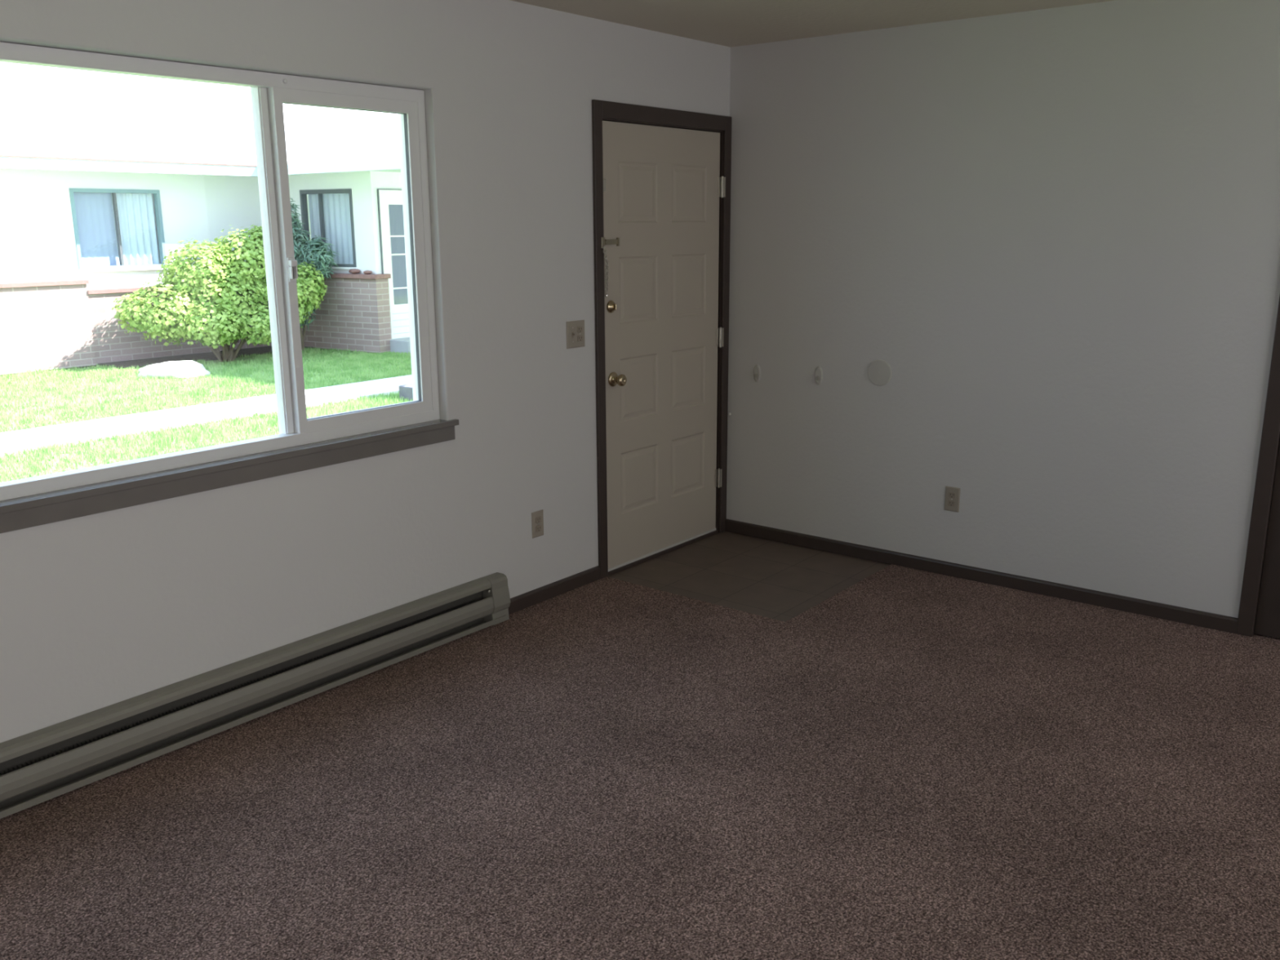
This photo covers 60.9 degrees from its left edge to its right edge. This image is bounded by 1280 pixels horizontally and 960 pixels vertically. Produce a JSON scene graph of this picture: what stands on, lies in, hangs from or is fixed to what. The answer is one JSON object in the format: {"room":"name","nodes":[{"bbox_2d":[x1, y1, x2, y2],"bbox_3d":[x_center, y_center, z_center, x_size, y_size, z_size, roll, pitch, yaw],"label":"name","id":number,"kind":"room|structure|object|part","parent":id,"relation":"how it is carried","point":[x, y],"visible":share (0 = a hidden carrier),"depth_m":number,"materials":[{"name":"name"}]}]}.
{"room":"empty living room","nodes":[
{"label":"empty living room","id":0,"kind":"room"},
{"bbox_2d":[0,0,730,742],"bbox_3d":[-1.978,-0.281,2.740,0.160,2.551,7.900,10,17,37],"label":"wall","id":1,"kind":"structure","parent":0,"point":[100,610],"depth_m":4.03,"materials":[{"name":"paint"}]},
{"bbox_2d":[0,41,439,501],"bbox_3d":[-1.580,-0.613,3.213,0.167,1.315,2.518,10,17,37],"label":"window","id":2,"kind":"structure","parent":1,"relation":"in","point":[268,91],"depth_m":3.65,"materials":[{"name":"white plastic"}]},
{"bbox_3d":[-1.005,-0.767,3.857,0.042,1.143,0.596,10,17,37],"label":"sliding sash","id":3,"kind":"part","parent":2,"relation":"part of","materials":[{"name":"white plastic"}]},
{"bbox_3d":[-1.636,-0.623,3.256,0.025,1.315,2.518,10,17,37],"label":"exterior trim","id":4,"kind":"part","parent":2,"relation":"part of","materials":[{"name":"white plastic"}]},
{"bbox_2d":[0,426,455,533],"bbox_3d":[-1.493,0.041,3.298,0.014,0.055,2.470,10,17,37],"label":"trim","id":5,"kind":"structure","parent":1,"relation":"attached to","point":[49,513],"depth_m":3.44,"materials":[{"name":"brown paint"}]},
{"bbox_2d":[0,418,458,514],"bbox_3d":[-1.511,0.000,3.303,0.072,0.022,2.505,10,17,37],"label":"window sill","id":6,"kind":"structure","parent":1,"relation":"attached to","point":[117,485],"depth_m":3.44,"materials":[{"name":"brown paint"}]},
{"bbox_2d":[0,572,510,818],"bbox_3d":[-1.426,0.739,3.493,0.075,0.197,2.762,10,17,37],"label":"baseboard heater","id":7,"kind":"object","parent":1,"relation":"attached to","point":[40,766],"visible":1,"depth_m":3.57,"materials":[{"name":"grey metal"}]},
{"bbox_2d":[531,509,543,538],"bbox_3d":[-0.440,0.190,4.697,0.009,0.114,0.070,10,17,37],"label":"wall outlet","id":8,"kind":"object","parent":1,"relation":"attached to","point":[537,517],"visible":1,"depth_m":4.69,"materials":[{"name":"beige plastic"}]},
{"bbox_2d":[535,515,541,523],"bbox_3d":[-0.438,0.171,4.691,0.004,0.027,0.033,10,17,37],"label":"socket","id":9,"kind":"object","parent":8,"relation":"attached to","point":[538,518],"depth_m":4.69,"materials":[{"name":"grey plastic"}]},
{"bbox_2d":[535,524,542,532],"bbox_3d":[-0.438,0.209,4.700,0.004,0.027,0.033,10,17,37],"label":"socket","id":10,"kind":"object","parent":8,"relation":"attached to","point":[538,527],"depth_m":4.70,"materials":[{"name":"grey plastic"}]},
{"bbox_2d":[507,565,599,614],"bbox_3d":[-0.391,0.491,4.826,0.013,0.065,0.645,10,17,37],"label":"baseboard","id":11,"kind":"structure","parent":1,"relation":"attached to","point":[527,599],"depth_m":4.83,"materials":[{"name":"brown paint"}]},
{"bbox_2d":[565,320,585,348],"bbox_3d":[-0.274,-0.631,4.715,0.018,0.116,0.116,10,17,37],"label":"light switch","id":12,"kind":"object","parent":1,"relation":"attached to","point":[575,329],"visible":1,"depth_m":4.71,"materials":[{"name":"beige plastic"}]},
{"bbox_2d":[577,325,582,333],"bbox_3d":[-0.261,-0.655,4.729,0.004,0.027,0.033,10,17,37],"label":"socket","id":13,"kind":"object","parent":12,"relation":"attached to","point":[580,328],"depth_m":4.73,"materials":[{"name":"grey plastic"}]},
{"bbox_2d":[577,334,582,342],"bbox_3d":[-0.261,-0.617,4.738,0.004,0.027,0.033,10,17,37],"label":"socket","id":14,"kind":"object","parent":12,"relation":"attached to","point":[580,337],"depth_m":4.74,"materials":[{"name":"grey plastic"}]},
{"bbox_2d":[591,99,731,578],"bbox_3d":[0.086,-0.673,5.265,0.223,2.129,1.042,10,17,37],"label":"door","id":15,"kind":"structure","parent":1,"relation":"in","point":[661,177],"depth_m":5.20,"materials":[{"name":"paint"}]},
{"bbox_3d":[-0.157,-1.281,4.732,0.008,0.053,0.023,10,17,37],"label":"latch plate","id":16,"kind":"part","parent":15,"relation":"part of","materials":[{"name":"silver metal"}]},
{"bbox_3d":[-0.152,-0.916,4.784,0.022,0.222,0.035,10,17,37],"label":"chain","id":17,"kind":"part","parent":15,"relation":"part of","materials":[{"name":"silver metal"}]},
{"bbox_3d":[-0.098,-0.455,4.948,0.067,0.067,0.067,10,17,37],"label":"knob","id":18,"kind":"part","parent":15,"relation":"part of","materials":[{"name":"gold metal"}]},
{"bbox_2d":[0,530,1279,959],"bbox_3d":[-0.163,1.317,1.610,4.600,0.064,7.750,10,17,37],"label":"floor","id":19,"kind":"structure","parent":0,"point":[910,763],"depth_m":3.14,"materials":[{"name":"carpet"}]},
{"bbox_2d":[509,0,1116,47],"bbox_3d":[-0.196,-1.164,1.069,4.730,0.120,7.900,10,17,37],"label":"ceiling","id":20,"kind":"structure","parent":0,"point":[726,23],"depth_m":4.45,"materials":[{"name":"beige paint"}]},
{"bbox_2d":[726,0,1279,617],"bbox_3d":[2.227,-0.669,4.281,4.450,2.551,0.120,10,17,37],"label":"wall","id":21,"kind":"structure","parent":0,"point":[1055,232],"depth_m":4.67,"materials":[{"name":"paint"}]},
{"bbox_2d":[753,364,760,382],"bbox_3d":[0.596,-0.545,5.556,0.044,0.092,0.013,10,17,37],"label":"wall hook","id":22,"kind":"object","parent":21,"relation":"attached to","point":[757,371],"visible":1,"depth_m":5.55,"materials":[{"name":"grey"}]},
{"bbox_2d":[814,366,822,385],"bbox_3d":[0.874,-0.512,5.337,0.044,0.092,0.013,10,17,37],"label":"wall hook","id":23,"kind":"object","parent":21,"relation":"attached to","point":[818,373],"visible":1,"depth_m":5.33,"materials":[{"name":"grey"}]},
{"bbox_2d":[867,360,892,386],"bbox_3d":[1.129,-0.505,5.132,0.124,0.124,0.010,10,17,37],"label":"round cover plate","id":24,"kind":"object","parent":21,"relation":"attached to","point":[879,371],"visible":1,"depth_m":5.13,"materials":[{"name":"grey plastic"}]},
{"bbox_2d":[944,485,959,511],"bbox_3d":[1.440,0.088,5.022,0.070,0.114,0.009,10,17,37],"label":"wall outlet","id":25,"kind":"object","parent":21,"relation":"attached to","point":[952,498],"visible":1,"depth_m":5.02,"materials":[{"name":"beige plastic"}]},
{"bbox_2d":[947,500,955,506],"bbox_3d":[1.439,0.108,5.025,0.033,0.027,0.004,10,17,37],"label":"socket","id":26,"kind":"object","parent":25,"relation":"attached to","point":[950,503],"depth_m":5.02,"materials":[{"name":"grey plastic"}]},
{"bbox_2d":[948,492,955,498],"bbox_3d":[1.439,0.070,5.016,0.033,0.027,0.004,10,17,37],"label":"socket","id":27,"kind":"object","parent":25,"relation":"attached to","point":[951,495],"depth_m":5.01,"materials":[{"name":"grey plastic"}]},
{"bbox_2d":[724,519,1237,634],"bbox_3d":[1.429,0.414,5.108,2.474,0.065,0.013,10,17,37],"label":"baseboard","id":28,"kind":"structure","parent":21,"relation":"attached to","point":[1132,605],"depth_m":4.95,"materials":[{"name":"brown paint"}]},
{"bbox_2d":[1235,295,1279,638],"bbox_3d":[2.789,-0.343,3.891,0.930,2.090,0.134,10,17,37],"label":"door frame","id":29,"kind":"structure","parent":21,"relation":"in","point":[1259,613],"depth_m":4.24,"materials":[{"name":"brown wood"}]},
{"label":"outside","id":30,"kind":"structure","parent":0,"visible":0},
{"bbox_2d":[0,346,413,482],"bbox_3d":[-8.868,-2.300,18.131,29.830,0.019,36.000,10,17,37],"label":"ground","id":31,"kind":"structure","parent":30,"point":[243,358],"depth_m":11.98,"materials":[{"name":"green plant"}]},
{"bbox_2d":[137,360,210,378],"bbox_3d":[-6.090,-1.456,14.149,0.999,0.188,0.844,10,17,37],"label":"flat rock","id":32,"kind":"object","parent":31,"relation":"on","point":[176,369],"visible":0.8,"depth_m":13.90,"materials":[{"name":"grey stone"}]},
{"bbox_2d":[0,62,410,374],"bbox_3d":[-7.737,-3.027,11.447,11.500,4.550,19.500,10,17,37],"label":"neighbouring house","id":33,"kind":"structure","parent":31,"relation":"on","point":[102,174],"depth_m":15.63,"materials":[{"name":"white paint"}]},
{"bbox_2d":[73,192,119,266],"bbox_3d":[-7.529,-3.454,15.016,0.006,1.010,0.570,10,17,37],"label":"blind","id":34,"kind":"object","parent":33,"relation":"hanging from","point":[95,215],"depth_m":15.04,"materials":[{"name":"white fabric"}]},
{"bbox_3d":[-7.241,-2.957,15.296,0.070,0.030,1.310,10,17,37],"label":"sill","id":35,"kind":"part","parent":33,"relation":"part of","materials":[{"name":"white"}]},
{"bbox_2d":[111,192,159,265],"bbox_3d":[-7.165,-3.562,15.461,0.038,1.010,0.600,10,17,37],"label":"curtain","id":36,"kind":"object","parent":33,"relation":"hanging from","point":[136,216],"depth_m":15.47,"materials":[{"name":"white fabric"}]},
{"bbox_2d":[307,193,353,264],"bbox_3d":[-4.666,-3.829,16.572,1.000,1.050,0.024,8,16,30],"label":"curtain","id":37,"kind":"object","parent":33,"relation":"hanging from","point":[335,208],"depth_m":16.54,"materials":[{"name":"white fabric"}]},
{"bbox_3d":[-4.733,-3.237,16.593,1.160,0.030,0.050,8,16,30],"label":"sill","id":38,"kind":"part","parent":33,"relation":"part of","materials":[{"name":"white"}]},
{"bbox_2d":[348,268,360,273],"bbox_3d":[-4.271,-3.123,16.281,0.196,0.072,0.150,10,17,37],"label":"rock","id":39,"kind":"object","parent":33,"relation":"on","point":[353,270],"visible":1,"depth_m":16.23,"materials":[{"name":"stone"}]},
{"bbox_2d":[363,270,372,274],"bbox_3d":[-4.046,-3.084,16.155,0.154,0.057,0.120,10,17,37],"label":"rock","id":40,"kind":"object","parent":33,"relation":"on","point":[366,272],"visible":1,"depth_m":16.12,"materials":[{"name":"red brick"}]},
{"bbox_3d":[-3.538,-3.283,16.605,0.070,2.200,1.010,10,17,37],"label":"door frame","id":41,"kind":"part","parent":33,"relation":"part of","materials":[{"name":"white"}]},
{"bbox_3d":[-3.534,-3.272,16.605,0.040,2.140,0.920,10,17,37],"label":"storm door","id":42,"kind":"part","parent":33,"relation":"part of","materials":[{"name":"white"}]},
{"bbox_3d":[-3.537,-3.433,16.568,0.005,1.490,0.670,10,17,37],"label":"glass pane","id":43,"kind":"part","parent":33,"relation":"part of","materials":[{"name":"blue"}]},
{"bbox_2d":[0,374,412,455],"bbox_3d":[-4.434,-0.677,11.215,0.930,0.070,26.390,10,17,37],"label":"garden path","id":44,"kind":"structure","parent":31,"relation":"on","point":[23,438],"depth_m":10.86,"materials":[{"name":"concrete"}]},
{"bbox_2d":[97,346,315,369],"bbox_3d":[-6.268,-1.826,16.055,0.750,0.048,3.100,10,17,37],"label":"planting bed","id":45,"kind":"object","parent":31,"relation":"on","point":[211,356],"visible":0.5,"depth_m":15.66,"materials":[{"name":"brown soil"}]},
{"bbox_2d":[111,224,327,362],"bbox_3d":[-5.796,-2.590,15.241,1.559,1.936,2.835,10,17,37],"label":"leafy shrub","id":46,"kind":"object","parent":31,"relation":"on","point":[202,298],"visible":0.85,"depth_m":14.86,"materials":[{"name":"green plant"}]},
{"bbox_2d":[290,198,341,349],"bbox_3d":[-5.042,-3.035,16.199,1.023,2.333,1.029,10,17,37],"label":"juniper","id":47,"kind":"object","parent":31,"relation":"on","point":[308,251],"visible":0.29,"depth_m":16.05,"materials":[{"name":"green plant"}]},
{"bbox_2d":[399,383,413,401],"bbox_3d":[-2.430,-0.966,12.030,0.280,0.175,0.370,10,17,37],"label":"concrete block","id":48,"kind":"object","parent":31,"relation":"on","point":[406,391],"visible":0.22,"depth_m":11.90,"materials":[{"name":"grey concrete"}]}
]}

